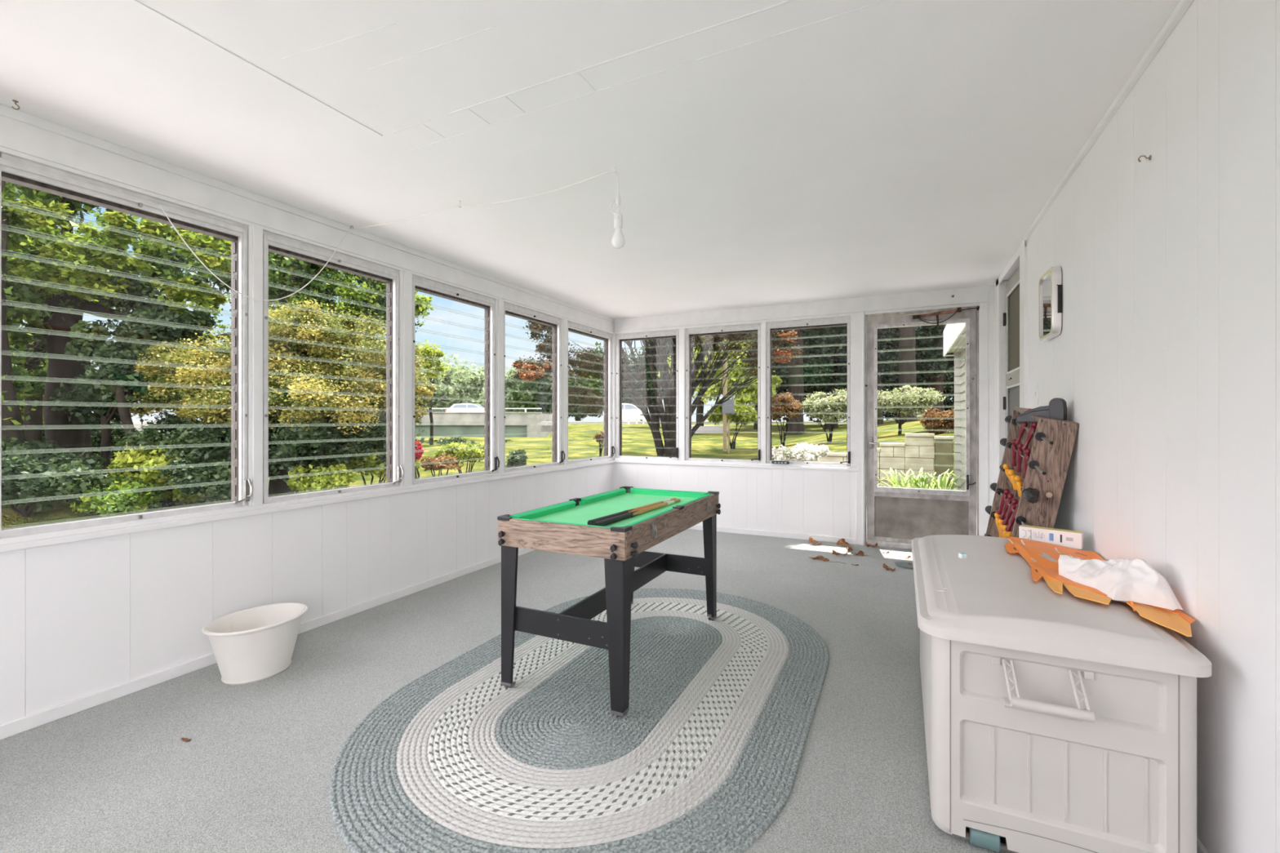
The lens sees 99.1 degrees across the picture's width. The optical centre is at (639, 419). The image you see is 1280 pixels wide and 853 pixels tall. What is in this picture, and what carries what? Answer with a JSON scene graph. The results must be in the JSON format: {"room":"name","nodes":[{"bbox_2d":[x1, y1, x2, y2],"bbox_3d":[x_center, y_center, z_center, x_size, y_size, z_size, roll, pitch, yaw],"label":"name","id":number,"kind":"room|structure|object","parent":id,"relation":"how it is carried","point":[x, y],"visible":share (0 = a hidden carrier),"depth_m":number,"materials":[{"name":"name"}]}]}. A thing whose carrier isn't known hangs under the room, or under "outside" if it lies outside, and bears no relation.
{"room":"sunroom","nodes":[
{"label":"sunroom","id":0,"kind":"room"},
{"bbox_2d":[0,462,613,724],"bbox_3d":[-2.144,0.070,2.423,0.100,2.400,8.517,0,0,26],"label":"wall","id":1,"kind":"structure","parent":0,"point":[80,619],"depth_m":2.54,"materials":[{"name":"white paint"}]},
{"bbox_2d":[0,151,253,538],"bbox_3d":[-2.149,-0.270,2.337,0.134,1.399,0.857,0,0,26],"label":"window","id":2,"kind":"structure","parent":1,"relation":"in","point":[14,170],"depth_m":2.41,"materials":[{"name":"white paint"}]},
{"bbox_2d":[247,225,262,506],"bbox_3d":[-1.967,-0.271,2.761,0.106,1.398,0.066,0,0,26],"label":"trim","id":3,"kind":"structure","parent":1,"relation":"attached to","point":[255,234],"depth_m":2.73,"materials":[{"name":"white paint"}]},
{"bbox_2d":[0,548,535,739],"bbox_3d":[-2.114,1.124,2.353,0.013,0.052,8.417,0,0,26],"label":"baseboard","id":4,"kind":"structure","parent":1,"relation":"attached to","point":[20,725],"depth_m":2.41,"materials":[{"name":"white paint"}]},
{"bbox_2d":[0,103,614,333],"bbox_3d":[-2.118,-1.049,2.355,0.046,0.162,8.417,0,0,26],"label":"trim","id":5,"kind":"structure","parent":1,"relation":"attached to","point":[24,135],"depth_m":2.63,"materials":[{"name":"white paint"}]},
{"bbox_2d":[0,457,614,552],"bbox_3d":[-2.152,0.452,2.371,0.115,0.047,8.417,0,0,26],"label":"trim","id":6,"kind":"structure","parent":1,"relation":"attached to","point":[39,540],"depth_m":2.63,"materials":[{"name":"white paint"}]},
{"bbox_2d":[262,230,404,503],"bbox_3d":[-1.754,-0.270,3.162,0.134,1.399,0.842,0,0,26],"label":"window","id":7,"kind":"structure","parent":1,"relation":"in","point":[272,242],"depth_m":3.23,"materials":[{"name":"white paint"}]},
{"bbox_2d":[399,270,412,485],"bbox_3d":[-1.568,-0.271,3.593,0.106,1.398,0.096,0,0,26],"label":"trim","id":8,"kind":"structure","parent":1,"relation":"attached to","point":[405,277],"depth_m":3.56,"materials":[{"name":"white paint"}]},
{"bbox_2d":[412,274,499,484],"bbox_3d":[-1.351,-0.270,4.002,0.134,1.399,0.829,0,0,26],"label":"window","id":9,"kind":"structure","parent":1,"relation":"in","point":[420,284],"depth_m":4.22,"materials":[{"name":"white paint"}]},
{"bbox_2d":[494,298,503,473],"bbox_3d":[-1.170,-0.271,4.425,0.106,1.398,0.090,0,0,26],"label":"trim","id":10,"kind":"structure","parent":1,"relation":"attached to","point":[499,303],"depth_m":4.39,"materials":[{"name":"white paint"}]},
{"bbox_2d":[503,302,564,471],"bbox_3d":[-0.950,-0.270,4.840,0.134,1.399,0.850,0,0,26],"label":"window","id":11,"kind":"structure","parent":1,"relation":"in","point":[510,309],"depth_m":5.20,"materials":[{"name":"white paint"}]},
{"bbox_2d":[560,318,567,464],"bbox_3d":[-0.764,-0.271,5.273,0.106,1.398,0.090,0,0,26],"label":"trim","id":12,"kind":"structure","parent":1,"relation":"attached to","point":[564,322],"depth_m":5.23,"materials":[{"name":"white paint"}]},
{"bbox_2d":[567,320,615,463],"bbox_3d":[-0.529,-0.270,5.718,0.134,1.399,0.915,0,0,26],"label":"window","id":13,"kind":"structure","parent":1,"relation":"in","point":[573,327],"depth_m":6.10,"materials":[{"name":"white paint"}]},
{"bbox_2d":[611,333,616,457],"bbox_3d":[-0.315,-0.271,6.189,0.124,1.398,0.122,0,0,26],"label":"trim","id":14,"kind":"structure","parent":1,"relation":"attached to","point":[613,335],"depth_m":6.12,"materials":[{"name":"white paint"}]},
{"bbox_2d":[0,528,1013,852],"bbox_3d":[-0.475,1.210,1.568,3.848,0.120,8.617,0,0,26],"label":"floor","id":15,"kind":"structure","parent":0,"point":[253,775],"depth_m":2.03,"materials":[{"name":"grey carpet"}]},
{"bbox_2d":[201,603,307,684],"bbox_3d":[-1.748,1.026,2.495,0.337,0.248,0.413,0,0,26],"label":"tub","id":16,"kind":"object","parent":15,"relation":"on","point":[255,644],"visible":1,"depth_m":2.42,"materials":[{"name":"white plastic"}]},
{"bbox_2d":[328,588,829,852],"bbox_3d":[-0.053,1.145,2.482,1.626,0.010,2.528,0,0,26],"label":"oval rug","id":17,"kind":"object","parent":15,"relation":"on","point":[705,755],"visible":0.87,"depth_m":1.93,"materials":[{"name":"grey fabric"}]},
{"bbox_2d":[497,486,720,717],"bbox_3d":[-0.073,0.778,2.718,0.634,0.732,1.204,0,0,26],"label":"pool table","id":18,"kind":"object","parent":17,"relation":"on","point":[563,527],"visible":1,"depth_m":2.31,"materials":[{"name":"brown wood"}]},
{"bbox_2d":[509,500,575,519],"bbox_3d":[-0.443,0.433,2.593,0.034,0.032,0.510,0,0,26],"label":"cushion","id":19,"kind":"object","parent":18,"relation":"on","point":[546,511],"depth_m":2.58,"materials":[{"name":"green fabric"}]},
{"bbox_2d":[511,517,610,528],"bbox_3d":[-0.317,0.433,2.231,0.506,0.032,0.034,0,0,26],"label":"cushion","id":20,"kind":"object","parent":18,"relation":"on","point":[513,518],"depth_m":2.25,"materials":[{"name":"green fabric"}]},
{"bbox_2d":[578,488,626,505],"bbox_3d":[-0.199,0.433,3.103,0.034,0.032,0.510,0,0,26],"label":"cushion","id":21,"kind":"object","parent":18,"relation":"on","point":[594,499],"depth_m":3.06,"materials":[{"name":"green fabric"}]},
{"bbox_2d":[586,497,677,524],"bbox_3d":[-0.006,0.436,2.670,0.027,0.028,0.861,0,0,29],"label":"stick","id":22,"kind":"object","parent":18,"relation":"on","point":[589,522],"visible":0.63,"depth_m":2.55,"materials":[{"name":"brown wood"}]},
{"bbox_2d":[592,498,680,526],"bbox_3d":[0.016,0.436,2.623,0.027,0.028,0.856,0,0,28],"label":"stick","id":23,"kind":"object","parent":18,"relation":"on","point":[611,520],"visible":0.91,"depth_m":2.50,"materials":[{"name":"black wood"}]},
{"bbox_2d":[624,508,675,526],"bbox_3d":[0.044,0.433,2.360,0.034,0.032,0.510,0,0,26],"label":"cushion","id":24,"kind":"object","parent":18,"relation":"on","point":[663,518],"depth_m":2.39,"materials":[{"name":"green fabric"}]},
{"bbox_2d":[630,488,709,497],"bbox_3d":[0.163,0.433,3.232,0.506,0.032,0.034,0,0,26],"label":"cushion","id":25,"kind":"object","parent":18,"relation":"on","point":[656,492],"depth_m":3.22,"materials":[{"name":"green fabric"}]},
{"bbox_2d":[675,493,712,506],"bbox_3d":[0.288,0.433,2.870,0.034,0.032,0.510,0,0,26],"label":"cushion","id":26,"kind":"object","parent":18,"relation":"on","point":[702,501],"depth_m":2.87,"materials":[{"name":"green fabric"}]},
{"bbox_2d":[984,406,1079,537],"bbox_3d":[1.880,0.538,2.698,0.335,1.220,0.973,0,0,26],"label":"foosball top","id":27,"kind":"object","parent":15,"relation":"on","point":[1033,468],"visible":0.63,"depth_m":2.48,"materials":[{"name":"brown wood"}]},
{"bbox_2d":[1015,397,1066,422],"bbox_3d":[1.898,-0.044,2.561,0.110,0.112,0.212,0,0,-28],"label":"housing","id":28,"kind":"object","parent":27,"relation":"on","point":[1056,409],"visible":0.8,"depth_m":2.49,"materials":[{"name":"grey plastic"}]},
{"bbox_2d":[911,534,1211,852],"bbox_3d":[1.280,0.830,1.881,0.600,0.640,1.224,0,0,26],"label":"box","id":29,"kind":"object","parent":15,"relation":"on","point":[1055,722],"visible":0.88,"depth_m":1.40,"materials":[{"name":"beige plastic"}]},
{"bbox_2d":[1018,524,1083,549],"bbox_3d":[1.698,0.486,2.262,0.086,0.065,0.210,0,0,-44],"label":"carton","id":30,"kind":"object","parent":29,"relation":"on","point":[1066,538],"visible":0.93,"depth_m":2.25,"materials":[{"name":"white cardboard"}]},
{"bbox_2d":[1019,524,1082,533],"bbox_3d":[1.710,0.454,2.274,0.046,0.001,0.206,0,0,-44],"label":"print","id":31,"kind":"object","parent":30,"relation":"on","point":[1025,528],"depth_m":2.28},
{"bbox_2d":[1004,536,1195,636],"bbox_3d":[1.457,0.512,1.824,0.328,0.041,1.021,0,0,26],"label":"table runner","id":32,"kind":"object","parent":29,"relation":"on","point":[1042,557],"visible":0.66,"depth_m":1.70,"materials":[{"name":"orange fabric"}]},
{"bbox_2d":[1057,555,1183,614],"bbox_3d":[1.438,0.461,1.679,0.233,0.125,0.388,0,0,26],"label":"plastic bag","id":33,"kind":"object","parent":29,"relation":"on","point":[1135,580],"visible":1,"depth_m":1.56,"materials":[{"name":"white plastic"}]},
{"bbox_2d":[0,0,1180,319],"bbox_3d":[-0.416,-1.210,1.528,4.068,0.160,8.637,0,0,26],"label":"ceiling","id":34,"kind":"structure","parent":0,"point":[890,147],"depth_m":2.04,"materials":[{"name":"white paint"}]},
{"bbox_2d":[132,0,888,151],"bbox_3d":[-1.014,-1.129,-0.263,2.998,0.003,4.648,0,0,26],"label":"trim","id":35,"kind":"structure","parent":34,"relation":"attached to","point":[135,1],"depth_m":1.70,"materials":[{"name":"white paint"}]},
{"bbox_2d":[613,331,856,538],"bbox_3d":[1.410,0.070,5.387,3.748,2.400,0.100,0,0,26],"label":"wall","id":36,"kind":"structure","parent":0,"point":[798,501],"depth_m":5.40,"materials":[{"name":"white paint"}]},
{"bbox_2d":[616,328,678,460],"bbox_3d":[0.078,-0.270,5.989,0.758,1.399,0.134,0,0,26],"label":"window","id":37,"kind":"structure","parent":36,"relation":"in","point":[666,334],"depth_m":6.07,"materials":[{"name":"white paint"}]},
{"bbox_2d":[678,328,685,460],"bbox_3d":[0.464,-0.271,5.825,0.078,1.398,0.106,0,0,26],"label":"trim","id":38,"kind":"structure","parent":36,"relation":"attached to","point":[682,331],"depth_m":5.78,"materials":[{"name":"white paint"}]},
{"bbox_2d":[685,323,760,462],"bbox_3d":[0.850,-0.270,5.619,0.798,1.399,0.134,0,0,26],"label":"window","id":39,"kind":"structure","parent":36,"relation":"in","point":[752,327],"depth_m":5.66,"materials":[{"name":"white paint"}]},
{"bbox_2d":[613,457,858,471],"bbox_3d":[0.883,0.452,5.621,2.555,0.047,0.112,0,0,26],"label":"trim","id":40,"kind":"structure","parent":36,"relation":"attached to","point":[792,466],"depth_m":5.50,"materials":[{"name":"white paint"}]},
{"bbox_2d":[760,321,766,462],"bbox_3d":[1.244,-0.271,5.452,0.057,1.398,0.106,0,0,26],"label":"trim","id":41,"kind":"structure","parent":36,"relation":"attached to","point":[763,325],"depth_m":5.40,"materials":[{"name":"white paint"}]},
{"bbox_2d":[688,524,856,544],"bbox_3d":[0.853,1.124,5.591,2.540,0.052,0.013,0,0,26],"label":"baseboard","id":42,"kind":"structure","parent":36,"relation":"attached to","point":[729,530],"depth_m":5.34,"materials":[{"name":"white paint"}]},
{"bbox_2d":[613,285,988,333],"bbox_3d":[1.325,-1.049,5.369,3.570,0.162,0.046,0,0,26],"label":"trim","id":43,"kind":"structure","parent":36,"relation":"attached to","point":[966,296],"depth_m":5.20,"materials":[{"name":"white paint"}]},
{"bbox_2d":[766,315,850,466],"bbox_3d":[1.613,-0.270,5.253,0.780,1.399,0.134,0,0,26],"label":"window","id":44,"kind":"structure","parent":36,"relation":"in","point":[837,321],"depth_m":5.26,"materials":[{"name":"white paint"}]},
{"bbox_2d":[850,311,865,545],"bbox_3d":[2.031,0.079,5.077,0.126,2.143,0.122,0,0,26],"label":"trim","id":45,"kind":"structure","parent":36,"relation":"attached to","point":[857,320],"depth_m":5.02,"materials":[{"name":"white paint"}]},
{"bbox_2d":[865,306,978,549],"bbox_3d":[2.478,0.090,4.838,0.894,2.120,0.147,0,0,26],"label":"door","id":46,"kind":"structure","parent":36,"relation":"in","point":[895,517],"depth_m":4.84,"materials":[{"name":"wood"}]},
{"bbox_2d":[912,306,979,328],"bbox_3d":[2.639,-0.876,4.714,0.505,0.176,0.063,0,0,26],"label":"door closer","id":47,"kind":"object","parent":46,"relation":"attached to","point":[958,309],"depth_m":4.71,"materials":[{"name":"metal"}]},
{"bbox_2d":[978,285,993,536],"bbox_3d":[2.939,0.011,4.646,0.109,2.283,0.114,0,0,26],"label":"trim","id":48,"kind":"structure","parent":36,"relation":"attached to","point":[986,308],"depth_m":4.60,"materials":[{"name":"white paint"}]},
{"bbox_2d":[993,0,1279,852],"bbox_3d":[1.206,0.070,0.762,0.120,2.400,8.417,0,0,26],"label":"wall","id":49,"kind":"structure","parent":0,"point":[1165,356],"depth_m":1.43,"materials":[{"name":"white paint"}]},
{"bbox_2d":[995,240,1026,483],"bbox_3d":[2.667,0.013,3.854,0.116,2.281,1.143,0,0,26],"label":"door","id":50,"kind":"structure","parent":49,"relation":"in","point":[1011,294],"depth_m":4.10,"materials":[{"name":"white paint"}]},
{"bbox_2d":[1038,266,1062,340],"bbox_3d":[2.071,-0.582,2.759,0.040,0.335,0.295,0,0,26],"label":"mirror","id":51,"kind":"object","parent":49,"relation":"attached to","point":[1050,287],"visible":1,"depth_m":2.70,"materials":[{"name":"white mirror"}]},
{"bbox_2d":[1022,0,1194,239],"bbox_3d":[0.849,-1.119,0.181,0.022,0.022,7.060,0,0,26],"label":"trim","id":52,"kind":"structure","parent":49,"relation":"attached to","point":[1183,6],"depth_m":1.88,"materials":[{"name":"white paint"}]},
{"label":"outside","id":53,"kind":"structure","parent":0,"visible":0},
{"bbox_2d":[320,442,422,484],"bbox_3d":[-4.167,0.805,8.621,1.430,0.974,1.324,0,0,26],"label":"shrub","id":54,"kind":"object","parent":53,"point":[378,470],"visible":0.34,"depth_m":8.21,"materials":[{"name":"green plant"}]},
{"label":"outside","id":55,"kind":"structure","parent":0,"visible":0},
{"bbox_2d":[284,463,358,493],"bbox_3d":[-4.396,0.953,7.540,0.933,0.715,0.825,0,0,39],"label":"shrub","id":56,"kind":"object","parent":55,"point":[331,477],"visible":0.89,"depth_m":7.36,"materials":[{"name":"green plant"}]},
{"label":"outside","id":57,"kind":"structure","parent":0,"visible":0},
{"bbox_2d":[1,416,954,528],"bbox_3d":[0.713,1.885,37.360,149.000,4.230,148.000,0,0,26],"label":"ground","id":58,"kind":"structure","parent":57,"point":[637,440],"depth_m":16.66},
{"bbox_2d":[3,182,63,445],"bbox_3d":[-11.562,-2.216,9.631,2.765,6.537,2.681,0,0,39],"label":"tree","id":59,"kind":"object","parent":58,"relation":"on","point":[33,427],"visible":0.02,"depth_m":9.47,"materials":[{"name":"green plant"}]},
{"bbox_2d":[1,180,66,503],"bbox_3d":[-9.094,-1.603,7.119,2.345,5.603,2.310,0,0,26],"label":"tree","id":60,"kind":"object","parent":58,"relation":"on","point":[15,301],"visible":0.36,"depth_m":7.37,"materials":[{"name":"green plant"}]},
{"bbox_2d":[1,435,116,517],"bbox_3d":[-7.406,0.688,6.536,1.905,0.978,1.553,0,0,21],"label":"shrub","id":61,"kind":"object","parent":58,"relation":"on","point":[37,474],"visible":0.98,"depth_m":6.42,"materials":[{"name":"green plant"}]},
{"bbox_2d":[42,414,137,459],"bbox_3d":[-11.453,0.430,10.998,2.237,1.259,1.868,0,0,37],"label":"shrub","id":62,"kind":"object","parent":58,"relation":"on","point":[117,429],"visible":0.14,"depth_m":10.92,"materials":[{"name":"green plant"}]},
{"bbox_2d":[1,183,231,469],"bbox_3d":[-9.104,-1.553,8.495,6.856,5.399,3.197,0,0,-2],"label":"tree","id":63,"kind":"object","parent":58,"relation":"on","point":[66,284],"visible":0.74,"depth_m":8.00,"materials":[{"name":"green plant"}]},
{"bbox_2d":[68,474,164,516],"bbox_3d":[-6.499,0.980,6.855,1.136,0.616,0.837,0,0,19],"label":"shrub","id":64,"kind":"object","parent":58,"relation":"on","point":[126,496],"visible":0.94,"depth_m":6.58,"materials":[{"name":"green plant"}]},
{"bbox_2d":[46,266,189,474],"bbox_3d":[-7.821,-0.646,8.369,1.571,3.682,1.597,0,0,23],"label":"tree","id":65,"kind":"object","parent":58,"relation":"on","point":[77,402],"visible":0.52,"depth_m":7.97,"materials":[{"name":"green plant"}]},
{"bbox_2d":[74,300,216,447],"bbox_3d":[-7.256,-0.253,8.073,1.394,3.025,1.579,0,0,33],"label":"tree","id":66,"kind":"object","parent":58,"relation":"on","point":[119,385],"visible":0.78,"depth_m":7.69,"materials":[{"name":"green plant"}]},
{"bbox_2d":[105,440,204,506],"bbox_3d":[-6.447,0.759,7.359,1.087,1.010,1.002,0,0,23],"label":"shrub","id":67,"kind":"object","parent":58,"relation":"on","point":[145,466],"visible":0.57,"depth_m":7.08,"materials":[{"name":"green plant"}]},
{"bbox_2d":[17,226,314,423],"bbox_3d":[-14.412,-2.368,15.476,11.963,6.520,4.184,0,0,10],"label":"tree","id":68,"kind":"object","parent":58,"relation":"on","point":[222,286],"visible":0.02,"depth_m":14.62,"materials":[{"name":"green plant"}]},
{"bbox_2d":[158,450,231,504],"bbox_3d":[-5.382,0.813,6.973,1.218,0.912,1.050,0,0,26],"label":"shrub","id":69,"kind":"object","parent":58,"relation":"on","point":[212,477],"visible":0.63,"depth_m":6.63,"materials":[{"name":"green plant"}]},
{"bbox_2d":[117,297,437,497],"bbox_3d":[-5.273,-0.213,8.033,4.208,3.096,2.798,0,0,15],"label":"tree","id":70,"kind":"object","parent":58,"relation":"on","point":[304,399],"visible":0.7,"depth_m":7.47,"materials":[{"name":"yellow plant"}]},
{"bbox_2d":[177,240,434,358],"bbox_3d":[-8.282,-1.966,13.450,4.127,6.050,4.941,0,0,40],"label":"tree","id":71,"kind":"object","parent":58,"relation":"on","point":[286,276],"visible":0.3,"depth_m":13.14,"materials":[{"name":"green plant"}]},
{"bbox_2d":[415,339,449,444],"bbox_3d":[-6.954,-0.858,17.983,1.279,3.577,0.887,0,0,15],"label":"tree","id":72,"kind":"object","parent":58,"relation":"on","point":[428,353],"visible":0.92,"depth_m":17.91,"materials":[{"name":"green plant"}]},
{"bbox_2d":[414,364,456,412],"bbox_3d":[-28.362,-1.701,69.669,8.582,11.238,7.510,0,0,26],"label":"tree","id":73,"kind":"object","parent":58,"relation":"on","point":[439,400],"visible":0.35,"depth_m":68.95,"materials":[{"name":"green plant"}]},
{"bbox_2d":[417,452,463,476],"bbox_3d":[-3.396,0.925,9.197,0.922,0.764,0.727,0,0,26],"label":"shrub","id":74,"kind":"object","parent":58,"relation":"on","point":[446,463],"visible":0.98,"depth_m":9.01,"materials":[{"name":"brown plant"}]},
{"bbox_2d":[330,408,551,437],"bbox_3d":[-20.380,1.820,49.950,27.109,5.660,8.100,0,0,0],"label":"wall","id":75,"kind":"structure","parent":58,"relation":"on","point":[517,424],"depth_m":46.00,"materials":[{"name":"concrete"}]},
{"bbox_2d":[444,403,484,412],"bbox_3d":[-15.641,-0.712,51.000,4.570,1.657,1.970,0,0,0],"label":"car","id":76,"kind":"object","parent":75,"relation":"on","point":[460,405],"visible":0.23,"depth_m":50.22,"materials":[{"name":"silver metal"}]},
{"bbox_2d":[419,352,469,412],"bbox_3d":[-27.595,-2.913,77.791,7.902,13.580,9.921,0,0,-39],"label":"tree","id":77,"kind":"object","parent":58,"relation":"on","point":[446,381],"visible":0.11,"depth_m":76.00,"materials":[{"name":"green plant"}]},
{"bbox_2d":[434,441,484,473],"bbox_3d":[-3.090,0.834,9.521,1.041,0.951,0.870,0,0,26],"label":"shrub","id":78,"kind":"object","parent":58,"relation":"on","point":[464,453],"visible":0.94,"depth_m":9.27,"materials":[{"name":"green plant"}]},
{"bbox_2d":[446,363,484,404],"bbox_3d":[-21.674,-1.813,72.194,9.540,11.447,7.858,0,0,26],"label":"tree","id":79,"kind":"object","parent":58,"relation":"on","point":[468,387],"visible":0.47,"depth_m":70.22,"materials":[{"name":"green plant"}]},
{"bbox_2d":[475,366,535,412],"bbox_3d":[-15.576,-1.256,66.070,8.776,10.362,6.947,0,0,13],"label":"tree","id":80,"kind":"object","parent":58,"relation":"on","point":[510,382],"visible":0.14,"depth_m":64.38,"materials":[{"name":"green plant"}]},
{"bbox_2d":[505,448,528,467],"bbox_3d":[-1.953,0.923,8.603,0.342,0.938,0.385,0,0,-43],"label":"shrub","id":81,"kind":"object","parent":58,"relation":"on","point":[517,459],"visible":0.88,"depth_m":8.52,"materials":[{"name":"green plant"}]},
{"bbox_2d":[506,360,551,413],"bbox_3d":[-10.515,-2.156,59.975,6.950,8.734,5.978,0,0,31],"label":"tree","id":82,"kind":"object","parent":58,"relation":"on","point":[533,394],"visible":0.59,"depth_m":58.80,"materials":[{"name":"green plant"}]},
{"bbox_2d":[545,369,604,421],"bbox_3d":[-6.792,-2.541,57.958,6.491,5.803,6.766,0,0,-45],"label":"tree","id":83,"kind":"object","parent":58,"relation":"on","point":[581,384],"visible":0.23,"depth_m":56.64,"materials":[{"name":"green plant"}]},
{"bbox_2d":[579,342,647,417],"bbox_3d":[-3.017,-4.270,62.008,8.404,9.234,7.301,0,0,-16],"label":"tree","id":84,"kind":"object","parent":58,"relation":"on","point":[626,398],"visible":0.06,"depth_m":60.71,"materials":[{"name":"green plant"}]},
{"bbox_2d":[622,338,671,426],"bbox_3d":[1.527,-2.672,34.220,5.350,6.485,4.574,0,0,26],"label":"tree","id":85,"kind":"object","parent":58,"relation":"on","point":[648,380],"visible":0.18,"depth_m":33.24,"materials":[{"name":"green plant"}]},
{"bbox_2d":[511,320,801,457],"bbox_3d":[1.218,-2.055,12.632,5.928,6.832,13.109,0,0,16],"label":"tree","id":86,"kind":"object","parent":58,"relation":"on","point":[528,372],"visible":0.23,"depth_m":10.12,"materials":[{"name":"plant"}]},
{"bbox_2d":[657,333,782,426],"bbox_3d":[3.696,-2.329,25.841,6.145,6.111,4.048,0,0,26],"label":"tree","id":87,"kind":"object","parent":58,"relation":"on","point":[742,398],"visible":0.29,"depth_m":24.68,"materials":[{"name":"green plant"}]},
{"bbox_2d":[722,358,733,451],"bbox_3d":[2.650,-0.407,16.470,0.360,2.887,0.180,0,0,0],"label":"sign post","id":88,"kind":"object","parent":58,"relation":"on","point":[728,406],"visible":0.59,"depth_m":16.45,"materials":[{"name":"brown"}]},
{"bbox_2d":[706,399,757,448],"bbox_3d":[2.953,0.143,17.051,1.569,1.594,1.439,0,0,26],"label":"shrub","id":89,"kind":"object","parent":58,"relation":"on","point":[743,415],"visible":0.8,"depth_m":16.68,"materials":[{"name":"green plant"}]},
{"bbox_2d":[727,337,812,429],"bbox_3d":[6.682,-3.650,29.865,4.997,8.535,4.714,0,0,38],"label":"tree","id":90,"kind":"object","parent":58,"relation":"on","point":[775,369],"visible":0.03,"depth_m":29.23,"materials":[{"name":"green plant"}]},
{"bbox_2d":[771,391,802,448],"bbox_3d":[3.675,0.029,13.962,0.887,1.528,0.939,0,0,-19],"label":"shrub","id":91,"kind":"object","parent":58,"relation":"on","point":[782,405],"visible":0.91,"depth_m":13.80,"materials":[{"name":"brown plant"}]},
{"bbox_2d":[771,441,830,462],"bbox_3d":[2.456,0.747,8.568,1.001,0.824,0.796,0,0,41],"label":"shrub","id":92,"kind":"object","parent":58,"relation":"on","point":[803,451],"visible":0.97,"depth_m":8.34,"materials":[{"name":"white plant"}]},
{"bbox_2d":[777,327,840,435],"bbox_3d":[7.164,-3.494,24.711,4.112,8.459,5.396,0,0,22],"label":"tree","id":93,"kind":"object","parent":58,"relation":"on","point":[799,371],"visible":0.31,"depth_m":25.00,"materials":[{"name":"green plant"}]},
{"bbox_2d":[776,328,847,429],"bbox_3d":[9.553,-4.235,27.288,6.097,9.572,6.711,0,0,-21],"label":"tree","id":94,"kind":"object","parent":58,"relation":"on","point":[833,384],"visible":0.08,"depth_m":26.75,"materials":[{"name":"green plant"}]},
{"bbox_2d":[801,388,847,443],"bbox_3d":[4.736,-0.079,13.537,1.315,1.360,1.160,0,0,26],"label":"shrub","id":95,"kind":"object","parent":58,"relation":"on","point":[828,410],"visible":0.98,"depth_m":13.27,"materials":[{"name":"green plant"}]},
{"bbox_2d":[773,331,954,424],"bbox_3d":[15.448,-4.800,35.509,19.429,10.280,10.910,0,0,-1],"label":"tree","id":96,"kind":"object","parent":58,"relation":"on","point":[887,416],"visible":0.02,"depth_m":33.57,"materials":[{"name":"green plant"}]},
{"bbox_2d":[817,433,934,488],"bbox_3d":[3.794,0.780,8.844,1.720,1.133,0.290,0,0,26],"label":"wall","id":97,"kind":"structure","parent":58,"relation":"on","point":[919,447],"depth_m":8.54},
{"bbox_2d":[817,324,940,424],"bbox_3d":[11.205,-3.678,25.606,5.657,8.054,5.970,0,0,43],"label":"tree","id":98,"kind":"object","parent":58,"relation":"on","point":[886,358],"visible":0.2,"depth_m":24.72,"materials":[{"name":"green plant"}]},
{"bbox_2d":[877,384,945,435],"bbox_3d":[6.261,-0.182,13.033,1.560,1.281,1.487,0,0,-35],"label":"tree","id":99,"kind":"object","parent":58,"relation":"on","point":[904,400],"visible":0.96,"depth_m":12.80,"materials":[{"name":"green plant"}]},
{"bbox_2d":[881,324,950,423],"bbox_3d":[12.672,-3.413,25.612,4.192,7.194,6.377,0,0,7],"label":"tree","id":100,"kind":"object","parent":58,"relation":"on","point":[913,366],"visible":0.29,"depth_m":24.89,"materials":[{"name":"green plant"}]},
{"bbox_2d":[877,467,965,490],"bbox_3d":[3.872,1.005,7.640,1.490,0.649,1.316,0,0,13],"label":"daylily","id":101,"kind":"object","parent":58,"relation":"on","point":[941,484],"visible":0.37,"depth_m":7.53,"materials":[{"name":"green plant"}]},
{"bbox_2d":[895,327,954,413],"bbox_3d":[14.728,-4.105,26.371,5.593,8.238,4.806,0,0,-33],"label":"tree","id":102,"kind":"object","parent":58,"relation":"on","point":[946,405],"visible":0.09,"depth_m":25.80,"materials":[{"name":"green plant"}]},
{"bbox_2d":[918,407,954,434],"bbox_3d":[6.164,0.043,11.210,0.750,0.606,0.645,0,0,37],"label":"shrub","id":103,"kind":"object","parent":58,"relation":"on","point":[935,423],"visible":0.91,"depth_m":11.08,"materials":[{"name":"brown plant"}]},
{"bbox_2d":[933,435,954,489],"bbox_3d":[4.611,0.800,8.281,0.260,1.100,0.360,0,0,26],"label":"wall pier","id":104,"kind":"structure","parent":58,"relation":"on","point":[943,444],"depth_m":8.14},
{"bbox_2d":[943,323,965,490],"bbox_3d":[5.905,-0.150,7.483,3.015,3.000,7.400,0,0,26],"label":"house wing","id":105,"kind":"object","parent":58,"relation":"on","point":[954,335],"visible":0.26,"depth_m":7.91,"materials":[{"name":"beige wood"}]},
{"bbox_3d":[-0.109,-1.113,2.430,0.016,0.034,0.022,0,0,26],"label":"hook","id":106,"kind":"object","parent":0,"visible":0},
{"bbox_2d":[159,170,625,301],"bbox_3d":[-1.071,-0.857,2.403,1.796,0.515,0.945,0,0,26],"label":"pendant lamp","id":107,"kind":"object","parent":106,"relation":"hanging from","point":[618,240],"visible":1,"depth_m":2.44,"materials":[{"name":"white plastic"}]},
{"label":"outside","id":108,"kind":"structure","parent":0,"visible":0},
{"bbox_2d":[541,421,847,431],"bbox_3d":[39.164,0.535,51.000,89.975,0.830,50.057,0,0,26],"label":"road","id":109,"kind":"structure","parent":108,"point":[543,423],"depth_m":46.00,"materials":[{"name":"grey asphalt"}]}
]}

